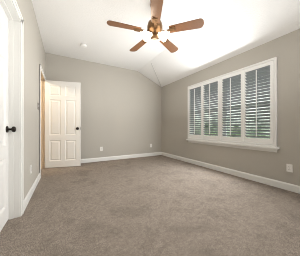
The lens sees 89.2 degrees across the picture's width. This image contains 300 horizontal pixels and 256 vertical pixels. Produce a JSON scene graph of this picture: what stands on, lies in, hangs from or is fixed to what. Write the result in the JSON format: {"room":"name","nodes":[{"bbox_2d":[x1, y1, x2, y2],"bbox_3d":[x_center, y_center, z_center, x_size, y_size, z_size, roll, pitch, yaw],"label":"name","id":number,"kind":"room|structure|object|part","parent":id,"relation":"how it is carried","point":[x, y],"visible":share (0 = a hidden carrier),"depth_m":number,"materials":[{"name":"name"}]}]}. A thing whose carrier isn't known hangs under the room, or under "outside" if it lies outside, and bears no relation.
{"room":"empty bedroom","nodes":[
{"label":"empty bedroom","id":0,"kind":"room"},
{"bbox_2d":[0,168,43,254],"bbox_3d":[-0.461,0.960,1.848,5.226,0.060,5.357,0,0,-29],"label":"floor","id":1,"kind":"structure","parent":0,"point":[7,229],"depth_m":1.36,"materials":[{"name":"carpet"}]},
{"bbox_2d":[16,0,44,198],"bbox_3d":[-1.310,-0.439,1.374,0.120,2.737,5.357,0,0,-29],"label":"wall","id":2,"kind":"structure","parent":0,"point":[34,53],"depth_m":2.14,"materials":[{"name":"grey paint"}]},
{"bbox_2d":[0,4,15,231],"bbox_3d":[-1.263,-0.091,1.201,0.173,2.018,0.768,0,0,-29],"label":"door","id":3,"kind":"structure","parent":2,"relation":"in","point":[4,119],"depth_m":1.45,"materials":[{"name":"white wood"}]},
{"bbox_2d":[0,0,23,219],"bbox_3d":[-1.228,-0.124,1.226,0.160,2.108,0.898,0,0,-29],"label":"door frame","id":4,"kind":"structure","parent":2,"relation":"attached to","point":[16,104],"depth_m":1.57,"materials":[{"name":"white wood"}]},
{"bbox_2d":[24,173,39,210],"bbox_3d":[-1.708,0.877,2.224,0.016,0.105,1.316,0,0,-29],"label":"baseboard","id":5,"kind":"structure","parent":2,"relation":"attached to","point":[30,193],"depth_m":2.04,"materials":[{"name":"white wood"}]},
{"bbox_2d":[39,64,45,177],"bbox_3d":[-2.307,-0.124,3.157,0.160,2.108,0.898,0,0,-29],"label":"door frame","id":6,"kind":"structure","parent":2,"relation":"attached to","point":[42,78],"depth_m":3.48,"materials":[{"name":"white wood"}]},
{"bbox_2d":[45,80,80,167],"bbox_3d":[-2.060,-0.091,3.600,0.768,2.018,0.173,0,0,-15],"label":"door","id":7,"kind":"structure","parent":2,"relation":"in","point":[62,123],"depth_m":3.58,"materials":[{"name":"white wood"}]},
{"bbox_2d":[45,53,160,158],"bbox_3d":[-1.083,-0.439,4.500,3.326,2.737,0.120,0,0,-29],"label":"wall","id":8,"kind":"structure","parent":0,"point":[120,111],"depth_m":4.43,"materials":[{"name":"grey paint"}]},
{"bbox_2d":[81,152,160,162],"bbox_3d":[-1.061,0.877,4.434,3.300,0.105,0.017,0,0,-29],"label":"baseboard","id":9,"kind":"structure","parent":8,"relation":"attached to","point":[155,153],"depth_m":4.50,"materials":[{"name":"white wood"}]},
{"bbox_2d":[0,155,299,255],"bbox_3d":[0.194,0.960,2.214,3.326,0.060,5.117,0,0,-29],"label":"floor","id":10,"kind":"structure","parent":0,"point":[159,205],"depth_m":1.63,"materials":[{"name":"beige carpet"}]},
{"bbox_2d":[32,0,299,86],"bbox_3d":[-0.478,-1.626,1.839,5.186,0.562,5.357,0,0,-29],"label":"ceiling","id":11,"kind":"structure","parent":0,"point":[226,31],"depth_m":2.65,"materials":[{"name":"white paint"}]},
{"bbox_2d":[107,0,203,39],"bbox_3d":[0.104,-1.563,2.000,1.200,0.487,0.834,0,0,-29],"label":"ceiling fan","id":12,"kind":"object","parent":11,"relation":"hanging from","point":[151,29],"depth_m":2.07,"materials":[{"name":"brown wood"}]},
{"bbox_3d":[-0.352,-1.400,2.085,0.466,0.039,0.147,0,0,-17],"label":"fan blade","id":13,"kind":"part","parent":12,"relation":"part of","materials":[{"name":"brown wood"}]},
{"bbox_2d":[130,39,144,51],"bbox_3d":[-0.195,-1.400,2.586,0.147,0.039,0.466,0,0,-35],"label":"blade","id":14,"kind":"object","parent":12,"relation":"attached to","point":[140,44],"depth_m":2.61,"materials":[{"name":"brown wood"}]},
{"bbox_3d":[-0.116,-1.392,2.165,0.206,0.008,0.091,0,0,-17],"label":"fan blade bracket","id":15,"kind":"part","parent":12,"relation":"part of","materials":[{"name":"brown metal"}]},
{"bbox_3d":[0.073,-1.392,2.030,0.091,0.008,0.206,0,0,1],"label":"fan blade bracket","id":16,"kind":"part","parent":12,"relation":"part of","materials":[{"name":"brown metal"}]},
{"bbox_3d":[0.076,-1.400,1.780,0.147,0.039,0.466,0,0,1],"label":"fan blade","id":17,"kind":"part","parent":12,"relation":"part of","materials":[{"name":"brown wood"}]},
{"bbox_3d":[0.260,-1.392,2.169,0.206,0.008,0.091,0,0,19],"label":"fan blade bracket","id":18,"kind":"part","parent":12,"relation":"part of","materials":[{"name":"brown metal"}]},
{"bbox_2d":[159,39,177,52],"bbox_3d":[0.330,-1.400,2.593,0.147,0.039,0.466,0,0,37],"label":"blade","id":19,"kind":"object","parent":12,"relation":"attached to","point":[169,45],"depth_m":2.60,"materials":[{"name":"brown wood"}]},
{"bbox_3d":[0.498,-1.400,2.094,0.466,0.039,0.147,0,0,19],"label":"fan blade","id":20,"kind":"part","parent":12,"relation":"part of","materials":[{"name":"brown wood"}]},
{"bbox_2d":[161,29,299,185],"bbox_3d":[1.715,-0.242,3.064,0.160,2.344,5.357,0,0,-29],"label":"wall","id":21,"kind":"structure","parent":0,"point":[284,50],"depth_m":2.65,"materials":[{"name":"grey paint"}]},
{"bbox_2d":[161,152,299,193],"bbox_3d":[1.639,0.877,3.021,0.016,0.105,5.117,0,0,-29],"label":"baseboard","id":22,"kind":"structure","parent":21,"relation":"attached to","point":[281,185],"depth_m":2.81,"materials":[{"name":"white wood"}]},
{"bbox_2d":[195,86,269,138],"bbox_3d":[1.623,-0.405,3.301,0.006,1.320,1.868,0,0,-29],"label":"window","id":23,"kind":"structure","parent":21,"relation":"in","point":[240,120],"depth_m":3.04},
{"bbox_2d":[186,57,279,152],"bbox_3d":[1.562,-0.362,3.267,0.230,1.497,2.020,0,0,-29],"label":"window frame","id":24,"kind":"structure","parent":21,"relation":"attached to","point":[273,147],"depth_m":2.69,"materials":[{"name":"white wood"}]},
{"bbox_2d":[189,60,272,143],"bbox_3d":[1.494,-0.405,3.228,0.073,1.340,1.882,0,0,-29],"label":"shutter panels","id":25,"kind":"object","parent":24,"relation":"attached to","point":[254,76],"visible":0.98,"depth_m":2.93,"materials":[{"name":"white wood"}]},
{"bbox_2d":[286,164,292,172],"bbox_3d":[2.070,0.595,2.256,0.008,0.115,0.070,0,0,-29],"label":"electrical outlet","id":26,"kind":"object","parent":21,"relation":"attached to","point":[289,167],"visible":1,"depth_m":2.25,"materials":[{"name":"white plastic"}]},
{"label":"outside","id":27,"kind":"structure","parent":0,"visible":0},
{"bbox_2d":[195,78,269,138],"bbox_3d":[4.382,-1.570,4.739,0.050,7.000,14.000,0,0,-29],"label":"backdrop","id":28,"kind":"structure","parent":27,"point":[238,118],"depth_m":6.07,"materials":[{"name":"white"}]},
{"bbox_3d":[0.061,-1.359,2.223,0.132,0.049,0.144,0,0,-29],"label":"fan light","id":29,"kind":"object","parent":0,"visible":0},
{"bbox_2d":[142,30,167,47],"bbox_3d":[0.050,-1.304,2.217,0.345,0.141,0.371,0,0,-29],"label":"shades","id":30,"kind":"object","parent":29,"relation":"attached to","point":[147,36],"visible":0.81,"depth_m":2.16,"materials":[{"name":"white glass"}]}
]}

